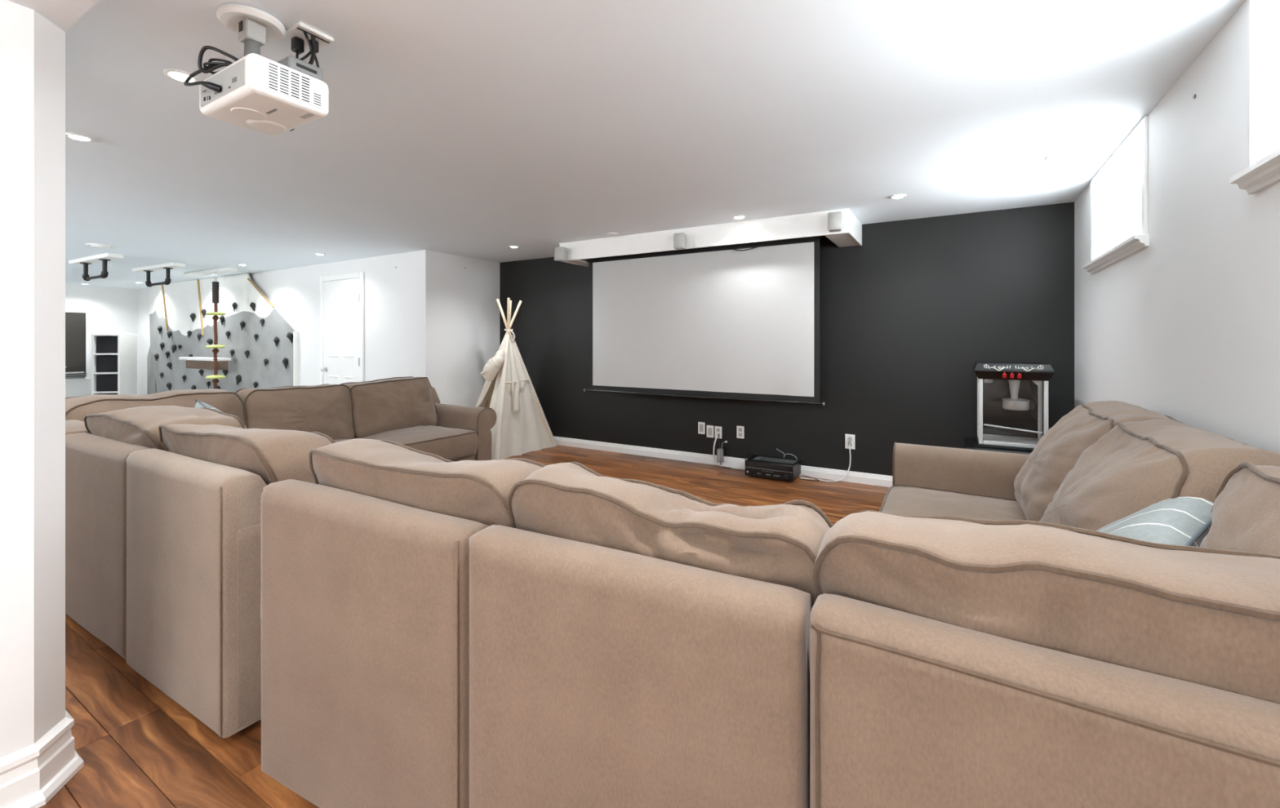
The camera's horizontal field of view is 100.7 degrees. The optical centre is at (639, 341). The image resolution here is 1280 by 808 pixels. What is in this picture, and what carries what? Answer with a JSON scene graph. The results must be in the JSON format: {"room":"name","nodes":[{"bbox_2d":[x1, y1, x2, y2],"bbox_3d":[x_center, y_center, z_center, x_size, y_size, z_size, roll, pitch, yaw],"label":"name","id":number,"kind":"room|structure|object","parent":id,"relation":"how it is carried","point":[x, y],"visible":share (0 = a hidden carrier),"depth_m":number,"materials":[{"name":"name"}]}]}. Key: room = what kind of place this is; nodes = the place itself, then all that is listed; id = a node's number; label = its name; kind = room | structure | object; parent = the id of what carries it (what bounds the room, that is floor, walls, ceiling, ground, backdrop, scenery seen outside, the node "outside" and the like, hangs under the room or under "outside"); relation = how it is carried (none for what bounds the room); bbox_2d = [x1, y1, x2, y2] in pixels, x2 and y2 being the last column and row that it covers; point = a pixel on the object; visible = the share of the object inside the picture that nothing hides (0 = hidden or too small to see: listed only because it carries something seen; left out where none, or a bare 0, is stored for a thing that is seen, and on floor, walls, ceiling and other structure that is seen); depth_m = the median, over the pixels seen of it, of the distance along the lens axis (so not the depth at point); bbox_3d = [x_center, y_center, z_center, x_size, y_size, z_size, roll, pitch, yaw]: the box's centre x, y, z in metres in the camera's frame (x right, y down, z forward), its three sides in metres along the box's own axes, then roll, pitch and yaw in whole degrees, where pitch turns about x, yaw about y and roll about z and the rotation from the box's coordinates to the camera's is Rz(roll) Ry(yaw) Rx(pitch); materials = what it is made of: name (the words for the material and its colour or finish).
{"room":"leisure room","nodes":[
{"label":"leisure room","id":0,"kind":"room"},
{"bbox_2d":[0,0,65,758],"bbox_3d":[-2.801,0.155,0.191,0.793,2.344,3.459,0,0,31],"label":"wall partition","id":1,"kind":"structure","parent":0,"point":[33,47],"depth_m":1.40,"materials":[{"name":"white paint"}]},
{"bbox_2d":[0,710,84,807],"bbox_3d":[-2.700,1.149,0.180,0.677,0.157,3.443,0,0,31],"label":"baseboard","id":2,"kind":"structure","parent":1,"relation":"attached to","point":[30,776],"depth_m":1.41,"materials":[{"name":"white wood"}]},
{"bbox_2d":[8,0,97,31],"bbox_3d":[-2.411,-0.950,-0.041,1.700,0.133,3.460,0,0,31],"label":"ceiling","id":3,"kind":"structure","parent":0,"point":[64,14],"depth_m":1.41,"materials":[{"name":"paint"}]},
{"bbox_2d":[65,284,137,397],"bbox_3d":[-10.977,0.155,8.185,0.120,2.344,4.820,0,0,31],"label":"wall","id":4,"kind":"structure","parent":0,"point":[110,309],"depth_m":9.78,"materials":[{"name":"white paint"}]},
{"bbox_2d":[65,310,90,380],"bbox_3d":[-10.341,0.057,9.017,0.119,1.240,1.400,0,0,31],"label":"chalkboard","id":5,"kind":"object","parent":4,"relation":"attached to","point":[77,322],"visible":0.17,"depth_m":9.52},
{"bbox_2d":[65,375,84,378],"bbox_3d":[-10.188,0.634,9.240,0.080,0.040,0.720,0,0,33],"label":"slat","id":6,"kind":"object","parent":5,"relation":"on","point":[82,376],"visible":0.41,"depth_m":9.41,"materials":[{"name":"black paint"}]},
{"bbox_2d":[65,373,85,376],"bbox_3d":[-10.178,0.592,9.257,0.080,0.040,0.720,0,0,31],"label":"slat","id":7,"kind":"object","parent":6,"relation":"on","point":[66,375],"visible":0.38,"depth_m":9.42,"materials":[{"name":"black paint"}]},
{"bbox_2d":[65,371,84,373],"bbox_3d":[-10.188,0.550,9.240,0.080,0.040,0.720,0,0,29],"label":"slat","id":8,"kind":"object","parent":7,"relation":"on","point":[66,372],"visible":0.43,"depth_m":9.42,"materials":[{"name":"black paint"}]},
{"bbox_2d":[137,250,419,395],"bbox_3d":[-6.085,0.155,8.145,8.525,2.344,0.120,0,0,31],"label":"wall","id":9,"kind":"structure","parent":0,"point":[391,293],"depth_m":6.41,"materials":[{"name":"white paint"}]},
{"bbox_2d":[146,272,298,394],"bbox_3d":[-6.985,0.107,8.378,5.220,2.240,0.399,0,0,31],"label":"wall","id":10,"kind":"structure","parent":9,"relation":"attached to","point":[261,349],"depth_m":8.17,"materials":[{"name":"grey paint"}]},
{"bbox_2d":[320,271,364,384],"bbox_3d":[-3.774,0.188,6.651,0.955,2.078,0.080,0,0,31],"label":"door","id":11,"kind":"structure","parent":9,"relation":"in","point":[341,302],"depth_m":6.67,"materials":[{"name":"wood"}]},
{"bbox_2d":[419,249,499,406],"bbox_3d":[-2.128,0.155,6.362,0.100,2.344,1.110,0,0,31],"label":"wall","id":12,"kind":"structure","parent":0,"point":[460,310],"depth_m":6.22,"materials":[{"name":"white paint"}]},
{"bbox_2d":[39,444,888,807],"bbox_3d":[-5.012,1.287,4.111,14.500,0.120,8.130,0,0,31],"label":"floor","id":13,"kind":"structure","parent":0,"point":[138,747],"depth_m":1.71,"materials":[{"name":"brown wood"}]},
{"bbox_2d":[91,333,137,395],"bbox_3d":[-9.290,0.547,9.377,0.430,1.360,0.390,0,0,-9],"label":"cube shelf","id":14,"kind":"object","parent":13,"relation":"on","point":[126,354],"visible":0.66,"depth_m":9.30,"materials":[{"name":"white wood"}]},
{"bbox_2d":[96,373,117,391],"bbox_3d":[-9.289,0.722,9.372,0.336,0.285,0.300,0,0,-9],"label":"storage bin","id":15,"kind":"object","parent":14,"relation":"on","point":[104,383],"visible":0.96,"depth_m":9.22,"materials":[{"name":"black fabric"}]},
{"bbox_2d":[96,355,117,372],"bbox_3d":[-9.289,0.390,9.372,0.336,0.285,0.300,0,0,-9],"label":"storage bin","id":16,"kind":"object","parent":14,"relation":"on","point":[104,363],"visible":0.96,"depth_m":9.22,"materials":[{"name":"black fabric"}]},
{"bbox_2d":[96,337,117,353],"bbox_3d":[-9.289,0.057,9.372,0.336,0.285,0.300,0,0,-9],"label":"storage bin","id":17,"kind":"object","parent":14,"relation":"on","point":[104,344],"visible":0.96,"depth_m":9.22,"materials":[{"name":"black fabric"}]},
{"bbox_2d":[94,330,131,334],"bbox_3d":[-9.289,-0.164,9.372,0.390,0.059,0.340,0,0,-9],"label":"folded cloth","id":18,"kind":"object","parent":14,"relation":"on","point":[115,331],"visible":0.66,"depth_m":9.25,"materials":[{"name":"fabric"}]},
{"bbox_2d":[65,406,247,660],"bbox_3d":[-2.029,0.761,2.597,0.867,0.933,0.972,0,0,30],"label":"sofa section","id":19,"kind":"object","parent":13,"relation":"on","point":[95,463],"visible":0.25,"depth_m":2.16,"materials":[{"name":"brown fabric"}]},
{"bbox_2d":[84,406,247,451],"bbox_3d":[-2.120,0.558,2.439,0.866,0.528,0.460,0,0,30],"label":"cushion","id":20,"kind":"object","parent":19,"relation":"on","point":[135,427],"depth_m":2.24,"materials":[{"name":"beige fabric"}]},
{"bbox_2d":[65,388,247,435],"bbox_3d":[-2.752,0.763,3.032,0.974,0.928,0.975,0,0,31],"label":"sofa section","id":21,"kind":"object","parent":13,"relation":"on","point":[227,401],"visible":0.13,"depth_m":3.09,"materials":[{"name":"brown fabric"}]},
{"bbox_2d":[194,398,217,409],"bbox_3d":[-2.377,0.585,3.033,0.540,0.525,0.214,0,0,21],"label":"throw pillow","id":22,"kind":"object","parent":21,"relation":"on","point":[198,404],"visible":0.04,"depth_m":3.00,"materials":[{"name":"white fabric"}]},
{"bbox_2d":[125,423,333,738],"bbox_3d":[-1.350,0.764,2.202,0.859,0.925,0.976,0,0,30],"label":"sofa section","id":23,"kind":"object","parent":13,"relation":"on","point":[193,508],"visible":0.44,"depth_m":1.71,"materials":[{"name":"brown fabric"}]},
{"bbox_2d":[160,423,329,484],"bbox_3d":[-1.446,0.559,2.036,0.854,0.514,0.393,0,0,30],"label":"cushion","id":24,"kind":"object","parent":23,"relation":"on","point":[270,455],"depth_m":1.78,"materials":[{"name":"beige fabric"}]},
{"bbox_2d":[236,376,496,462],"bbox_3d":[-2.076,0.770,4.155,0.984,0.914,1.712,0,0,31],"label":"sofa section","id":25,"kind":"object","parent":13,"relation":"on","point":[407,411],"visible":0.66,"depth_m":4.15,"materials":[{"name":"brown fabric"}]},
{"bbox_2d":[237,383,354,439],"bbox_3d":[-2.468,0.545,3.829,0.330,0.445,0.723,0,0,31],"label":"cushion","id":26,"kind":"object","parent":25,"relation":"on","point":[327,409],"depth_m":3.76,"materials":[{"name":"beige fabric"}]},
{"bbox_2d":[331,439,368,443],"bbox_3d":[-2.239,0.829,3.704,0.800,0.227,0.769,0,0,31],"label":"seat cushion","id":27,"kind":"object","parent":25,"relation":"on","point":[335,441],"depth_m":3.92,"materials":[{"name":"beige fabric"}]},
{"bbox_2d":[344,377,437,438],"bbox_3d":[-2.088,0.540,4.465,0.331,0.450,0.783,0,0,31],"label":"cushion","id":28,"kind":"object","parent":25,"relation":"on","point":[377,407],"depth_m":4.32,"materials":[{"name":"beige fabric"}]},
{"bbox_2d":[360,425,477,459],"bbox_3d":[-1.862,0.829,4.336,0.800,0.229,0.769,0,0,31],"label":"seat cushion","id":29,"kind":"object","parent":25,"relation":"on","point":[449,442],"depth_m":4.20,"materials":[{"name":"beige fabric"}]},
{"bbox_2d":[260,440,543,807],"bbox_3d":[-0.504,0.764,1.736,0.871,0.926,0.974,0,0,27],"label":"sofa section","id":30,"kind":"object","parent":13,"relation":"on","point":[365,595],"visible":0.52,"depth_m":1.29,"materials":[{"name":"brown fabric"}]},
{"bbox_2d":[311,440,539,526],"bbox_3d":[-0.562,0.557,1.542,0.798,0.512,0.393,0,0,27],"label":"cushion","id":31,"kind":"object","parent":30,"relation":"on","point":[478,491],"depth_m":1.35,"materials":[{"name":"beige fabric"}]},
{"bbox_2d":[475,297,556,457],"bbox_3d":[-1.522,0.370,5.953,0.794,1.726,0.974,0,0,31],"label":"teepee","id":32,"kind":"object","parent":13,"relation":"on","point":[521,427],"visible":0.83,"depth_m":5.88,"materials":[{"name":"beige fabric"}]},
{"bbox_2d":[511,380,519,412],"bbox_3d":[-1.371,0.602,5.834,0.079,0.340,0.165,0,0,31],"label":"strap","id":33,"kind":"object","parent":32,"relation":"hanging from","point":[515,384],"depth_m":5.84,"materials":[{"name":"fabric"}]},
{"bbox_2d":[469,458,832,807],"bbox_3d":[0.160,0.760,1.401,0.735,0.934,0.971,0,0,25],"label":"sofa section","id":34,"kind":"object","parent":13,"relation":"on","point":[633,644],"visible":0.86,"depth_m":0.98,"materials":[{"name":"brown fabric"}]},
{"bbox_2d":[511,459,830,607],"bbox_3d":[0.074,0.555,1.212,0.735,0.523,0.375,0,0,25],"label":"cushion","id":35,"kind":"object","parent":34,"relation":"on","point":[780,544],"depth_m":1.07,"materials":[{"name":"beige fabric"}]},
{"bbox_2d":[745,454,800,481],"bbox_3d":[1.205,1.151,4.814,0.434,0.152,0.297,0,0,31],"label":"receiver","id":36,"kind":"object","parent":13,"relation":"on","point":[762,466],"visible":1,"depth_m":4.72,"materials":[{"name":"black plastic"}]},
{"bbox_2d":[776,448,797,459],"bbox_3d":[1.359,1.053,4.904,0.196,0.109,0.014,0,0,31],"label":"cable","id":37,"kind":"object","parent":36,"relation":"attached to","point":[776,449],"visible":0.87,"depth_m":4.91,"materials":[{"name":"black plastic"}]},
{"bbox_2d":[799,439,851,482],"bbox_3d":[1.626,1.038,4.660,0.433,0.379,0.086,0,0,18],"label":"cable","id":38,"kind":"object","parent":13,"relation":"on","point":[849,440],"visible":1,"depth_m":4.62,"materials":[{"name":"plastic"}]},
{"bbox_2d":[964,437,1034,454],"bbox_3d":[2.624,0.984,3.768,0.540,0.487,0.480,0,0,31],"label":"stand","id":39,"kind":"object","parent":13,"relation":"on","point":[971,443],"visible":0.06,"depth_m":3.67,"materials":[{"name":"black paint"}]},
{"bbox_2d":[973,361,1053,451],"bbox_3d":[2.640,0.446,3.777,0.446,0.588,0.394,0,0,31],"label":"machine","id":40,"kind":"object","parent":39,"relation":"on","point":[1010,394],"visible":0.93,"depth_m":3.75,"materials":[{"name":"black plastic"}]},
{"bbox_2d":[983,378,993,382],"bbox_3d":[2.556,0.281,3.890,0.060,0.038,0.060,0,0,31],"label":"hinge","id":41,"kind":"object","parent":40,"relation":"attached to","point":[985,380],"depth_m":3.87,"materials":[{"name":"grey plastic"}]},
{"bbox_2d":[982,434,1040,444],"bbox_3d":[2.640,0.695,3.776,0.330,0.006,0.280,0,0,31],"label":"tray","id":42,"kind":"object","parent":40,"relation":"on","point":[990,439],"depth_m":3.75,"materials":[{"name":"metal"}]},
{"bbox_2d":[989,398,1035,410],"bbox_3d":[2.638,0.440,3.760,0.267,0.076,0.168,0,0,31],"label":"kettle","id":43,"kind":"object","parent":40,"relation":"on","point":[1015,404],"depth_m":3.69,"materials":[{"name":"silver metal"}]},
{"bbox_2d":[1017,373,1021,378],"bbox_3d":[2.579,0.230,3.604,0.022,0.040,0.034,0,0,31],"label":"switch","id":44,"kind":"object","parent":40,"relation":"attached to","point":[1019,375],"depth_m":3.59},
{"bbox_2d":[809,466,1279,807],"bbox_3d":[0.860,0.738,0.997,0.934,0.978,0.924,0,0,30],"label":"sofa section","id":45,"kind":"object","parent":13,"relation":"on","point":[956,663],"visible":1,"depth_m":0.72,"materials":[{"name":"brown fabric"}]},
{"bbox_2d":[819,510,1279,704],"bbox_3d":[0.748,0.556,0.873,0.862,0.521,0.436,0,0,30],"label":"cushion","id":46,"kind":"object","parent":45,"relation":"on","point":[1203,618],"depth_m":0.74,"materials":[{"name":"beige fabric"}]},
{"bbox_2d":[1097,496,1212,544],"bbox_3d":[1.174,0.523,1.278,0.454,0.344,0.311,0,0,-30],"label":"throw pillow","id":47,"kind":"object","parent":45,"relation":"on","point":[1181,519],"visible":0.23,"depth_m":1.17,"materials":[{"name":"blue fabric"}]},
{"bbox_2d":[1196,467,1279,554],"bbox_3d":[1.098,0.531,0.838,0.336,0.563,0.775,0,0,30],"label":"cushion","id":48,"kind":"object","parent":45,"relation":"on","point":[1244,513],"depth_m":0.99,"materials":[{"name":"beige fabric"}]},
{"bbox_2d":[880,402,1279,530],"bbox_3d":[1.452,0.739,2.033,1.021,0.977,1.576,0,0,31],"label":"sofa section","id":49,"kind":"object","parent":13,"relation":"on","point":[1103,464],"visible":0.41,"depth_m":1.90,"materials":[{"name":"brown fabric"}]},
{"bbox_2d":[882,485,1026,521],"bbox_3d":[1.497,0.831,2.286,0.838,0.224,0.690,0,0,31],"label":"seat cushion","id":50,"kind":"object","parent":49,"relation":"on","point":[981,503],"depth_m":2.40,"materials":[{"name":"beige fabric"}]},
{"bbox_2d":[1014,402,1170,522],"bbox_3d":[1.800,0.522,2.135,0.465,0.543,0.750,0,0,31],"label":"cushion","id":51,"kind":"object","parent":49,"relation":"on","point":[1038,477],"depth_m":2.05,"materials":[{"name":"beige fabric"}]},
{"bbox_2d":[1040,420,1279,530],"bbox_3d":[1.458,0.520,1.556,0.468,0.536,0.762,0,0,31],"label":"cushion","id":52,"kind":"object","parent":49,"relation":"on","point":[1128,467],"depth_m":1.42,"materials":[{"name":"beige fabric"}]},
{"bbox_2d":[65,0,1244,288],"bbox_3d":[-4.879,-1.077,4.090,14.750,0.120,8.230,0,0,31],"label":"ceiling","id":53,"kind":"structure","parent":0,"point":[477,129],"depth_m":2.37,"materials":[{"name":"paint"}]},
{"bbox_2d":[65,132,94,142],"bbox_3d":[-2.779,-1.011,2.629,0.104,0.012,0.104,0,0,31],"label":"recessed light","id":54,"kind":"object","parent":53,"relation":"in","point":[75,136],"visible":0.98,"depth_m":2.62,"materials":[{"name":"white plastic"}]},
{"bbox_2d":[68,253,123,280],"bbox_3d":[-6.580,-0.882,6.402,1.240,0.269,0.140,0,0,29],"label":"bar","id":55,"kind":"object","parent":53,"relation":"attached to","point":[104,258],"visible":1,"depth_m":6.30,"materials":[{"name":"white paint"}]},
{"bbox_2d":[84,243,116,248],"bbox_3d":[-5.672,-1.002,5.582,0.236,0.027,0.236,0,0,31],"label":"ceiling light","id":56,"kind":"object","parent":53,"relation":"in","point":[92,245],"visible":1,"depth_m":5.54,"materials":[{"name":"white plastic"}]},
{"bbox_2d":[132,262,185,287],"bbox_3d":[-6.469,-0.882,7.116,1.240,0.269,0.140,0,0,29],"label":"bar","id":57,"kind":"object","parent":53,"relation":"attached to","point":[167,266],"visible":1,"depth_m":7.01,"materials":[{"name":"white paint"}]},
{"bbox_2d":[163,68,199,82],"bbox_3d":[-1.750,-1.011,2.025,0.104,0.012,0.104,0,0,31],"label":"recessed light","id":58,"kind":"object","parent":53,"relation":"in","point":[178,75],"visible":0.84,"depth_m":2.01,"materials":[{"name":"white plastic"}]},
{"bbox_2d":[183,266,237,389],"bbox_3d":[-6.148,-0.002,7.576,1.240,2.029,0.230,0,0,29],"label":"rope","id":59,"kind":"object","parent":53,"relation":"hanging from","point":[215,376],"visible":0.86,"depth_m":7.47,"materials":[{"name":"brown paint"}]},
{"bbox_2d":[183,3,328,135],"bbox_3d":[-1.195,-0.863,1.650,0.349,0.309,0.291,0,0,31],"label":"projector","id":60,"kind":"object","parent":53,"relation":"hanging from","point":[257,92],"visible":1,"depth_m":1.61,"materials":[{"name":"white plastic"}]},
{"bbox_2d":[262,59,321,108],"bbox_3d":[-1.035,-0.767,1.583,0.004,0.080,0.166,0,0,31],"label":"vent","id":61,"kind":"object","parent":60,"relation":"attached to","point":[281,82],"depth_m":1.58,"materials":[{"name":"white plastic"}]},
{"bbox_2d":[285,22,333,67],"bbox_3d":[-1.098,-0.951,1.755,0.110,0.131,0.110,0,0,31],"label":"outlet","id":62,"kind":"object","parent":53,"relation":"attached to","point":[301,34],"visible":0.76,"depth_m":1.74,"materials":[{"name":"white plastic"}]},
{"bbox_2d":[509,245,519,248],"bbox_3d":[-1.344,-1.011,5.656,0.104,0.012,0.104,0,0,31],"label":"recessed light","id":63,"kind":"object","parent":53,"relation":"in","point":[511,246],"visible":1,"depth_m":5.63,"materials":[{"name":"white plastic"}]},
{"bbox_2d":[607,232,618,235],"bbox_3d":[-0.254,-1.011,4.983,0.104,0.012,0.104,0,0,31],"label":"recessed light","id":64,"kind":"object","parent":53,"relation":"in","point":[608,233],"visible":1,"depth_m":4.96,"materials":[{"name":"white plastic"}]},
{"bbox_2d":[559,208,862,266],"bbox_3d":[0.544,-0.924,5.034,2.820,0.184,0.652,0,0,31],"label":"screen housing","id":65,"kind":"object","parent":53,"relation":"attached to","point":[814,224],"visible":0.78,"depth_m":4.55,"materials":[{"name":"white metal"}]},
{"bbox_2d":[554,246,568,261],"bbox_3d":[-0.800,-0.888,5.385,0.104,0.136,0.140,0,0,31],"label":"speaker","id":66,"kind":"object","parent":65,"relation":"attached to","point":[561,254],"visible":1,"depth_m":5.34},
{"bbox_2d":[554,247,560,259],"bbox_3d":[-0.832,-0.888,5.338,0.084,0.116,0.016,0,0,39],"label":"grille","id":67,"kind":"object","parent":66,"relation":"attached to","point":[557,250],"depth_m":5.33,"materials":[{"name":"grey plastic"}]},
{"bbox_2d":[673,232,685,249],"bbox_3d":[0.358,-0.888,4.701,0.099,0.136,0.140,0,0,17],"label":"speaker","id":68,"kind":"object","parent":65,"relation":"attached to","point":[679,238],"visible":1,"depth_m":4.64},
{"bbox_2d":[674,233,684,247],"bbox_3d":[0.341,-0.888,4.642,0.084,0.116,0.016,0,0,17],"label":"grille","id":69,"kind":"object","parent":68,"relation":"attached to","point":[678,237],"depth_m":4.64,"materials":[{"name":"grey plastic"}]},
{"bbox_2d":[583,235,825,405],"bbox_3d":[0.462,-0.240,4.967,2.444,1.530,0.090,0,0,31],"label":"projection screen","id":70,"kind":"object","parent":65,"relation":"hanging from","point":[735,322],"visible":0.95,"depth_m":4.85,"materials":[{"name":"fabric"}]},
{"bbox_2d":[827,211,841,231],"bbox_3d":[1.483,-0.908,4.023,0.104,0.136,0.140,0,0,31],"label":"speaker","id":71,"kind":"object","parent":65,"relation":"attached to","point":[834,219],"visible":1,"depth_m":3.97},
{"bbox_2d":[732,215,745,219],"bbox_3d":[0.806,-1.011,4.316,0.104,0.012,0.104,0,0,31],"label":"recessed light","id":72,"kind":"object","parent":53,"relation":"in","point":[737,217],"visible":1,"depth_m":4.30,"materials":[{"name":"white plastic"}]},
{"bbox_2d":[889,194,906,199],"bbox_3d":[1.800,-1.011,3.700,0.104,0.012,0.104,0,0,31],"label":"recessed light","id":73,"kind":"object","parent":53,"relation":"in","point":[895,196],"visible":1,"depth_m":3.69,"materials":[{"name":"white plastic"}]},
{"bbox_2d":[1044,151,1079,161],"bbox_3d":[2.311,-1.011,2.901,0.150,0.012,0.150,0,0,31],"label":"recessed light","id":74,"kind":"object","parent":53,"relation":"in","point":[1063,156],"visible":1,"depth_m":2.88,"materials":[{"name":"white plastic"}]},
{"bbox_2d":[499,201,1074,475],"bbox_3d":[0.818,0.155,5.322,6.225,2.344,0.120,0,0,31],"label":"wall","id":75,"kind":"structure","parent":0,"point":[908,313],"depth_m":4.51,"materials":[{"name":"grey paint"}]},
{"bbox_2d":[697,422,705,434],"bbox_3d":[0.622,0.874,5.363,0.076,0.120,0.008,0,0,31],"label":"wall plate","id":76,"kind":"object","parent":75,"relation":"attached to","point":[701,425],"visible":1,"depth_m":5.36,"materials":[{"name":"white plastic"}]},
{"bbox_2d":[706,425,713,437],"bbox_3d":[0.703,0.900,5.315,0.076,0.120,0.008,0,0,31],"label":"wall plate","id":77,"kind":"object","parent":75,"relation":"attached to","point":[709,428],"visible":1,"depth_m":5.31,"materials":[{"name":"white plastic"}]},
{"bbox_2d":[715,426,721,439],"bbox_3d":[0.778,0.902,5.269,0.076,0.120,0.010,0,0,31],"label":"wall plate","id":78,"kind":"object","parent":75,"relation":"attached to","point":[717,428],"visible":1,"depth_m":5.26,"materials":[{"name":"white plastic"}]},
{"bbox_2d":[712,431,745,470],"bbox_3d":[0.896,1.058,5.148,0.414,0.338,0.055,0,0,37],"label":"cable","id":79,"kind":"object","parent":78,"relation":"hanging from","point":[742,468],"visible":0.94,"depth_m":5.24,"materials":[{"name":"plastic"}]},
{"bbox_2d":[553,435,892,487],"bbox_3d":[0.676,1.180,5.327,5.775,0.094,0.016,0,0,31],"label":"baseboard","id":80,"kind":"structure","parent":75,"relation":"attached to","point":[886,481],"depth_m":5.34,"materials":[{"name":"white wood"}]},
{"bbox_2d":[716,433,731,468],"bbox_3d":[0.829,1.068,5.189,0.159,0.315,0.065,0,0,31],"label":"power adapter","id":81,"kind":"object","parent":75,"relation":"hanging from","point":[719,451],"visible":1,"depth_m":5.18,"materials":[{"name":"grey plastic"}]},
{"bbox_2d":[736,426,744,438],"bbox_3d":[0.975,0.880,5.152,0.076,0.120,0.010,0,0,31],"label":"wall plate","id":82,"kind":"object","parent":75,"relation":"attached to","point":[740,429],"visible":1,"depth_m":5.15,"materials":[{"name":"white plastic"}]},
{"bbox_2d":[844,434,854,449],"bbox_3d":[1.837,0.875,4.638,0.082,0.128,0.010,0,0,31],"label":"wall plate","id":83,"kind":"object","parent":75,"relation":"attached to","point":[847,437],"visible":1,"depth_m":4.64,"materials":[{"name":"white plastic"}]},
{"bbox_2d":[1074,0,1279,455],"bbox_3d":[1.233,0.155,0.330,0.300,2.344,8.030,0,0,31],"label":"wall","id":84,"kind":"structure","parent":0,"point":[1184,327],"depth_m":1.90,"materials":[{"name":"white paint"}]},
{"bbox_2d":[1082,115,1149,274],"bbox_3d":[2.589,-0.722,2.840,0.160,0.587,1.140,0,0,31],"label":"window","id":85,"kind":"structure","parent":84,"relation":"in","point":[1115,252],"depth_m":2.85,"materials":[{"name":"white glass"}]},
{"bbox_2d":[1229,0,1279,194],"bbox_3d":[1.504,-0.722,1.019,0.160,0.587,1.160,0,0,31],"label":"window","id":86,"kind":"structure","parent":84,"relation":"in","point":[1262,172],"depth_m":1.49,"materials":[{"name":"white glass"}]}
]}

